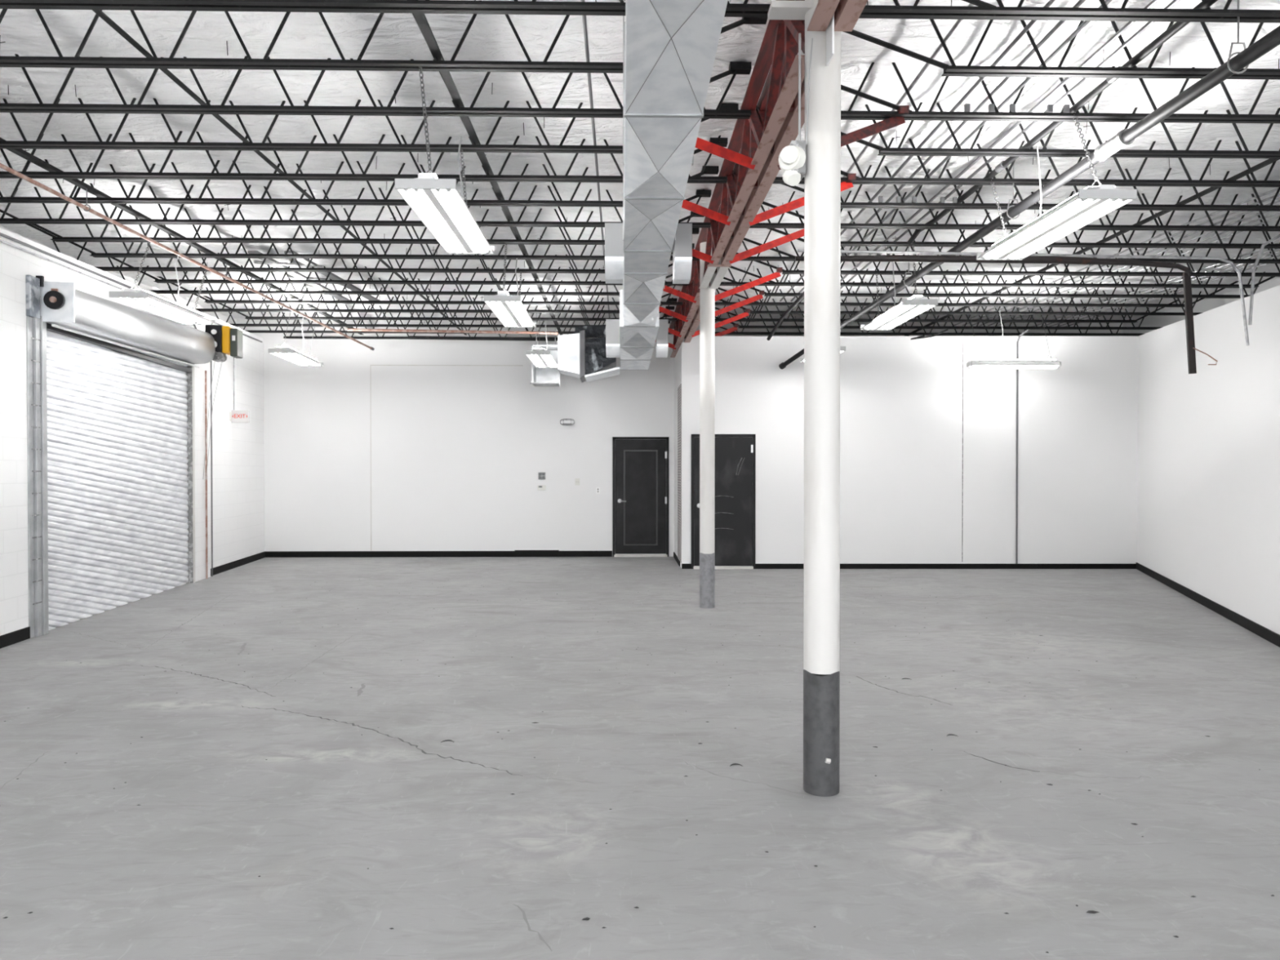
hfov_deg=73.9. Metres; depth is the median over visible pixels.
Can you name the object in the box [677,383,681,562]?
guard
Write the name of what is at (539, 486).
thermostat
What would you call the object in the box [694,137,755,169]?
brace
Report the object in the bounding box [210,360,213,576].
conduit
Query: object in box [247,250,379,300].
frame
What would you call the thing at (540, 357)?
light
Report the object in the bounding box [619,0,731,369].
air duct
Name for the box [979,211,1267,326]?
conduit
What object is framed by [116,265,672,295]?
joist
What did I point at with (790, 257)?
joist
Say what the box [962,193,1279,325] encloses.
conduit
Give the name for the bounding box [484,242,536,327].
light
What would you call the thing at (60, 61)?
joist
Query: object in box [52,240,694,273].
joist
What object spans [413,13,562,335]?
bridging angle
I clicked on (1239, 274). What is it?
conduit
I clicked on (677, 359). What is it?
wall
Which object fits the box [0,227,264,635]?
wall
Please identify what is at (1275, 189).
conduit
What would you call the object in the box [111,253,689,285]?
joist
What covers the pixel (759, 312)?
joist
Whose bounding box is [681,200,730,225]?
brace
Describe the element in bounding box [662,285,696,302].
brace
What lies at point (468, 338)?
pipe
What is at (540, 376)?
outlet
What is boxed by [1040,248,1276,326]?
conduit
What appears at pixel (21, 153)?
bridging angle
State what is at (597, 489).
wall outlet
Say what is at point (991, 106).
conduit
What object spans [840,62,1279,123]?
joist
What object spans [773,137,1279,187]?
joist
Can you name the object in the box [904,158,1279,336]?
bridging angle
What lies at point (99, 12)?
bridging angle
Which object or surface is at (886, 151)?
joist
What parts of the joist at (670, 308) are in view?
bearing seat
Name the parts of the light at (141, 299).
hanging chain, power cord, hanging chain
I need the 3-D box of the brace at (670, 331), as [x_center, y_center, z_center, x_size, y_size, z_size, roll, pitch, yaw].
[0.186,-2.297,12.473,0.870,0.420,0.115,0,1,-1]
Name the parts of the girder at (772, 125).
post, splice plate, post, post, post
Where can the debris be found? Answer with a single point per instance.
(1135, 824)
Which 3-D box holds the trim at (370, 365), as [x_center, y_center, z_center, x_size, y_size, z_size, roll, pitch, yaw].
[-3.402,-0.389,14.988,2.680,3.275,0.004,0,1,-1]
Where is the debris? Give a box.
[3,577,1274,952]
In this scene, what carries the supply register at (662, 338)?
attached to the air duct
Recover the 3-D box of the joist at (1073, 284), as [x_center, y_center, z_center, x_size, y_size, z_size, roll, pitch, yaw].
[4.652,-2.645,10.665,7.665,0.428,0.092,0,1,-1]
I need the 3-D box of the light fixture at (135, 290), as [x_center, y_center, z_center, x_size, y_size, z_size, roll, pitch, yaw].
[-4.967,-1.847,8.932,0.190,0.005,1.420,0,1,-3]
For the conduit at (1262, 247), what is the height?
0.841 m
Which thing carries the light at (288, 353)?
hanging from the joist at (216, 309)
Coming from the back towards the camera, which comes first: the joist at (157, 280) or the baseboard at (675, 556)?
the baseboard at (675, 556)
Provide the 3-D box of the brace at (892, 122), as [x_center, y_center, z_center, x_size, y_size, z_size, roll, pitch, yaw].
[1.319,-2.233,5.595,0.870,0.420,0.115,0,1,-1]
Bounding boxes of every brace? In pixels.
[655,338,675,349]
[658,306,688,322]
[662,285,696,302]
[668,328,681,337]
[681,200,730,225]
[691,308,750,337]
[692,248,714,263]
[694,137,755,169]
[715,267,782,301]
[715,290,764,316]
[715,323,738,336]
[728,228,804,263]
[748,173,856,226]
[777,105,909,169]
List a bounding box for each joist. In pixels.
[0,0,770,17]
[0,8,767,73]
[0,53,751,119]
[0,97,738,153]
[0,130,727,183]
[0,159,718,207]
[0,182,711,227]
[0,204,704,244]
[31,223,699,260]
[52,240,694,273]
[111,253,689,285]
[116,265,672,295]
[157,276,682,305]
[168,286,679,313]
[202,295,676,320]
[210,303,674,327]
[228,311,671,333]
[276,320,670,339]
[715,279,1238,306]
[715,297,1177,322]
[715,306,1161,329]
[715,313,1144,335]
[719,261,1275,288]
[719,288,1201,315]
[723,268,1265,297]
[735,246,1279,276]
[738,228,1279,263]
[749,190,1279,231]
[768,210,1279,248]
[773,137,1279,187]
[781,164,1279,211]
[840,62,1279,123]
[840,102,1279,158]
[844,18,1279,79]
[858,0,1279,22]
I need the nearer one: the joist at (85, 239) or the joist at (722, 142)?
the joist at (722, 142)
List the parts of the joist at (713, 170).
bearing seat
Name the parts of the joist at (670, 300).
bearing seat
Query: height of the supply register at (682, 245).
0.370 m
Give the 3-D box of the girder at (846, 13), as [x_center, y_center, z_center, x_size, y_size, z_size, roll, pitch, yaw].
[0.913,-2.317,1.288,0.234,0.610,5.380,0,1,-1]
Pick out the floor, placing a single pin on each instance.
(460, 865)
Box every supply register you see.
[604,222,623,283]
[605,319,619,357]
[656,319,668,357]
[672,223,692,284]
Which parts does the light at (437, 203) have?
hanging chain, power cord, hanging chain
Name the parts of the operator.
pull chain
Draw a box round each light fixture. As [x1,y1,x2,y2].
[120,288,206,316]
[275,346,317,360]
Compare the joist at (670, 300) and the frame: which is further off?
the joist at (670, 300)
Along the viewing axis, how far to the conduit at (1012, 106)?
5.71 m
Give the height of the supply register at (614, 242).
0.370 m
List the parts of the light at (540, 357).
power cord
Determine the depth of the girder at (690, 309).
11.66 m
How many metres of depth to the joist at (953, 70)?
4.97 m
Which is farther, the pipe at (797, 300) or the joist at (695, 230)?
the pipe at (797, 300)
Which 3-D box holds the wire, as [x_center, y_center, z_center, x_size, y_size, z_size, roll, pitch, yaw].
[4.314,-2.169,12.672,0.555,0.162,0.048,0,1,-1]
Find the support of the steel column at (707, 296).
on the floor
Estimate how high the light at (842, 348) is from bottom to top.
0.686 m
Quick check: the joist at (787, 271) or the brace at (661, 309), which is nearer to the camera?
the joist at (787, 271)
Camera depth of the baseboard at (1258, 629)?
8.99 m
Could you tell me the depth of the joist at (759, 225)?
8.13 m
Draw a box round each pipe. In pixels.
[0,163,374,350]
[204,370,208,578]
[347,328,558,334]
[408,336,557,341]
[766,291,804,340]
[778,0,1279,368]
[795,255,1217,373]
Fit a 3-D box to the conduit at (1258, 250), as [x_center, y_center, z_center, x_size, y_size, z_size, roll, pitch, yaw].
[6.843,-2.586,11.221,0.022,0.019,7.002,0,1,-2]
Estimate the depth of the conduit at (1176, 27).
5.46 m
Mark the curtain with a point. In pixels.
(117, 496)
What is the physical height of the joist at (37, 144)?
0.428 m
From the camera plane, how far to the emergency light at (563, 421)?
14.98 m
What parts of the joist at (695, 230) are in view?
bearing seat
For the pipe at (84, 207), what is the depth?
8.04 m
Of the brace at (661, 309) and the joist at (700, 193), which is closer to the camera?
the joist at (700, 193)
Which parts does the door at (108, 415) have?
guide rail, plate, guide rail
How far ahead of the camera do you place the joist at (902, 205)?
7.50 m
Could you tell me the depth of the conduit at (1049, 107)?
5.76 m
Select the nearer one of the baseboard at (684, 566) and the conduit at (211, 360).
the conduit at (211, 360)
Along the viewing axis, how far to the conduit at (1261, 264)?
11.75 m
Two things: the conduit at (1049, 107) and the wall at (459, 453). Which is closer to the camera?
the conduit at (1049, 107)
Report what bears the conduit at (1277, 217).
attached to the joist at (902, 205)
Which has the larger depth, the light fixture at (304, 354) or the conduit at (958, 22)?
the light fixture at (304, 354)
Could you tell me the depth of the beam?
13.54 m
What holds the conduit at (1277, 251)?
attached to the joist at (759, 225)
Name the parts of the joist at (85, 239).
bearing seat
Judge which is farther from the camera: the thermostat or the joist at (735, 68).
the thermostat
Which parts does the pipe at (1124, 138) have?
hanger rod, hanger rod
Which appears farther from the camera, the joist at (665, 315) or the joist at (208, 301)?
the joist at (665, 315)
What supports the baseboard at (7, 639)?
attached to the wall at (237, 448)
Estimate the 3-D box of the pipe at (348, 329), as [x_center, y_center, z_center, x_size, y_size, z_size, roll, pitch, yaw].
[-3.006,-2.394,13.724,3.363,0.072,0.055,0,1,-3]
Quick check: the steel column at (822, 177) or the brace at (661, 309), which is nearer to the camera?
the steel column at (822, 177)
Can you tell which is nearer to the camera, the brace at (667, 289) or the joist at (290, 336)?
the brace at (667, 289)
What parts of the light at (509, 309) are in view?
hanging chain, power cord, hanging chain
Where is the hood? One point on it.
(76, 315)
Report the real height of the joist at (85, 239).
0.428 m
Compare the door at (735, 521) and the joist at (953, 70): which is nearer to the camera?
the joist at (953, 70)
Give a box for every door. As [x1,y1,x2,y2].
[26,275,215,638]
[612,436,668,556]
[691,434,755,568]
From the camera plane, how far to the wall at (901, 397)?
13.16 m
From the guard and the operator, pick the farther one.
the guard
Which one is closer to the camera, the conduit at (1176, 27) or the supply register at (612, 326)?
the conduit at (1176, 27)
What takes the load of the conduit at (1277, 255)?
attached to the joist at (924, 333)
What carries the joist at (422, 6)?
attached to the ceiling
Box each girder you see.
[669,243,699,357]
[697,0,804,288]
[807,0,867,31]
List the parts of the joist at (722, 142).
bearing seat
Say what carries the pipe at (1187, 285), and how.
hanging from the ceiling
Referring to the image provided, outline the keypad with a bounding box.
[537,472,545,479]
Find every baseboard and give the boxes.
[0,626,30,648]
[210,551,265,576]
[265,550,612,557]
[673,551,679,566]
[681,563,1136,568]
[1135,562,1279,647]
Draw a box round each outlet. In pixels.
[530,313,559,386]
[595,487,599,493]
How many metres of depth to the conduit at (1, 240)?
8.06 m
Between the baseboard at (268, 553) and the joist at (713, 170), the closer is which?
the joist at (713, 170)
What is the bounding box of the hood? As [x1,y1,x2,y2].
[45,288,215,368]
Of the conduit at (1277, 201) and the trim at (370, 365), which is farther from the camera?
the trim at (370, 365)
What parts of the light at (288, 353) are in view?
power cord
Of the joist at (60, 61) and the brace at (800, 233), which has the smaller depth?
the joist at (60, 61)
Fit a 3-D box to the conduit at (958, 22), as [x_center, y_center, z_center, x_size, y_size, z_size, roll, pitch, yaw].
[1.784,-2.566,4.864,0.026,0.025,5.300,0,1,-1]
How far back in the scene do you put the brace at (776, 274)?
9.96 m
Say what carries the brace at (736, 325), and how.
attached to the girder at (690, 309)
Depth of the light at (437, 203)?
5.54 m
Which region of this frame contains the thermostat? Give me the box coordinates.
[537,484,546,489]
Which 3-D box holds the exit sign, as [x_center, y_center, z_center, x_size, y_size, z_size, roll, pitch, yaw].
[-6.195,-1.562,13.174,0.280,1.345,0.127,0,1,-1]
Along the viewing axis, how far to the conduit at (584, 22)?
5.76 m
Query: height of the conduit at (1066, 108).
0.142 m
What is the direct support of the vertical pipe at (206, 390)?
attached to the wall at (237, 448)
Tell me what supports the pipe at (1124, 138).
hanging from the joist at (860, 180)
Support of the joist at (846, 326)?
attached to the ceiling
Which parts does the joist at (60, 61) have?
bearing seat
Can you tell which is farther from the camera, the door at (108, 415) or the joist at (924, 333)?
the joist at (924, 333)
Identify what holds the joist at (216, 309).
attached to the ceiling
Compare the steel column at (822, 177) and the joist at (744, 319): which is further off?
the joist at (744, 319)
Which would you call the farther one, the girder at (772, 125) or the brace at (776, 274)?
the brace at (776, 274)
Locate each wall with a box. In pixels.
[0,225,236,323]
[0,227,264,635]
[236,319,1122,556]
[674,343,681,568]
[681,336,1137,566]
[1137,284,1279,635]
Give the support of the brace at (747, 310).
attached to the girder at (690, 309)
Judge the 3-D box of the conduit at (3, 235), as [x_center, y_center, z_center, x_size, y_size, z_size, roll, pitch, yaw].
[-5.742,-2.169,9.450,0.026,0.345,10.501,0,1,-8]
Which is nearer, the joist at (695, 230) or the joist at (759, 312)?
the joist at (695, 230)
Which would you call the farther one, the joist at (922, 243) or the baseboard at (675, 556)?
the baseboard at (675, 556)
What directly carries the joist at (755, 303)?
attached to the ceiling
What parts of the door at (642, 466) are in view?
panel moulding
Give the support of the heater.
attached to the air duct
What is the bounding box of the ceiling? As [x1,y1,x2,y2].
[0,0,1279,324]
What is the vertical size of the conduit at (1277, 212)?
0.019 m
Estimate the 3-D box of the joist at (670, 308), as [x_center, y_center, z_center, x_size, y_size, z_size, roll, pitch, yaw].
[-3.166,-2.673,13.638,7.443,0.428,0.092,0,1,-1]
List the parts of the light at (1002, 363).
power cord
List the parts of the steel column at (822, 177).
cap plate, stabiliser plate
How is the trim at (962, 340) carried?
attached to the wall at (901, 397)
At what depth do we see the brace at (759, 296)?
11.22 m
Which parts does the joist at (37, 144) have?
bearing seat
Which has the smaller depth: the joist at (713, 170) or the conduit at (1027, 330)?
the joist at (713, 170)
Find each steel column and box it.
[699,241,715,608]
[767,0,840,796]
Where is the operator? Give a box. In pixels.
[193,324,242,479]
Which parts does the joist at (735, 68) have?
bearing seat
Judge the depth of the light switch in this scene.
15.03 m
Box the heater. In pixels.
[557,324,619,382]
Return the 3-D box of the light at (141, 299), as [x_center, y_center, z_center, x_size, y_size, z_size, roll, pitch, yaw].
[-4.972,-2.107,9.011,0.360,0.692,1.679,0,1,-3]
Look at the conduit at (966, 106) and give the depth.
5.70 m
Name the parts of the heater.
underside plate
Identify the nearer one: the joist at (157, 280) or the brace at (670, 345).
the joist at (157, 280)
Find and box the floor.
[0,556,1279,959]
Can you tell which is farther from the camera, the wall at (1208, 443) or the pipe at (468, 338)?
the pipe at (468, 338)
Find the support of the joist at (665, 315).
attached to the ceiling
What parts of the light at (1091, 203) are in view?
hanging chain, power cord, hanging chain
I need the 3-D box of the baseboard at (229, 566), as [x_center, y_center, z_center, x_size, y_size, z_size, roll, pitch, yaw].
[-6.386,1.319,13.604,0.014,0.105,2.702,0,1,-8]
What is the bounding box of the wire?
[910,328,947,339]
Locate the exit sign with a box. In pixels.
[230,357,249,422]
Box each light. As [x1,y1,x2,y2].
[108,241,216,324]
[268,311,323,366]
[395,66,494,253]
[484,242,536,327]
[525,312,557,367]
[560,418,574,425]
[778,32,805,186]
[800,346,845,362]
[860,244,937,329]
[966,308,1061,368]
[976,117,1137,260]
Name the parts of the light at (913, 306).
hanging chain, power cord, hanging chain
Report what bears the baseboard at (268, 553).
attached to the wall at (459, 453)
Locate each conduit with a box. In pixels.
[0,232,262,342]
[0,239,122,289]
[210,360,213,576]
[581,0,609,317]
[779,0,1055,301]
[790,0,1085,302]
[797,248,1249,346]
[800,0,1111,302]
[840,0,1159,282]
[840,0,1180,289]
[843,3,973,177]
[906,0,1217,244]
[953,187,1278,325]
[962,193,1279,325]
[972,199,1279,325]
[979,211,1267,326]
[987,211,1279,326]
[996,216,1279,326]
[1015,328,1028,564]
[1032,241,1279,326]
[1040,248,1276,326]
[1048,250,1279,326]
[1057,254,1279,326]
[1065,257,1279,326]
[1248,234,1279,324]
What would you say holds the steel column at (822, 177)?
on the floor
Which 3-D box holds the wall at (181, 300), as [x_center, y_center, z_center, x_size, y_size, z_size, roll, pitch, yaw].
[-6.915,-0.747,4.956,0.120,4.400,20.210,0,1,-1]
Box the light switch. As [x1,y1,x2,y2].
[574,478,579,484]
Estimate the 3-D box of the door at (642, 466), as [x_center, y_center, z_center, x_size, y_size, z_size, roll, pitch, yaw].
[0.013,0.298,15.017,1.000,2.120,0.100,0,1,-1]
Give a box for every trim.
[369,364,523,551]
[961,339,963,561]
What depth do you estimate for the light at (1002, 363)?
12.25 m
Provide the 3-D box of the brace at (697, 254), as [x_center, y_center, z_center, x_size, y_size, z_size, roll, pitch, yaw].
[0.277,-2.256,8.084,0.870,0.420,0.115,0,1,-1]
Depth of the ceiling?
6.68 m
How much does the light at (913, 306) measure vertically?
0.692 m
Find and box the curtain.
[46,330,188,630]
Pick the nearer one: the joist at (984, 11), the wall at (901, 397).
the joist at (984, 11)
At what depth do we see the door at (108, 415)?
9.07 m
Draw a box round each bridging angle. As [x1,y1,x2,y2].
[0,137,364,334]
[92,9,466,334]
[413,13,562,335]
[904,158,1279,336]
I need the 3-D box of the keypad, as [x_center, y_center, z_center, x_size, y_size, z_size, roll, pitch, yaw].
[-1.732,-0.071,15.014,0.124,0.124,0.026,0,1,-1]
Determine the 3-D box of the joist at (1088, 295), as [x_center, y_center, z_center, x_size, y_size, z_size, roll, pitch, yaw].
[4.736,-2.651,11.293,7.860,0.428,0.092,0,1,-1]
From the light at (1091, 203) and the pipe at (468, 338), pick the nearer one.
the light at (1091, 203)
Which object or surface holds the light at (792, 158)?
attached to the steel column at (822, 177)
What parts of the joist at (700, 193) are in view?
bearing seat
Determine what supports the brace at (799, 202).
attached to the girder at (772, 125)

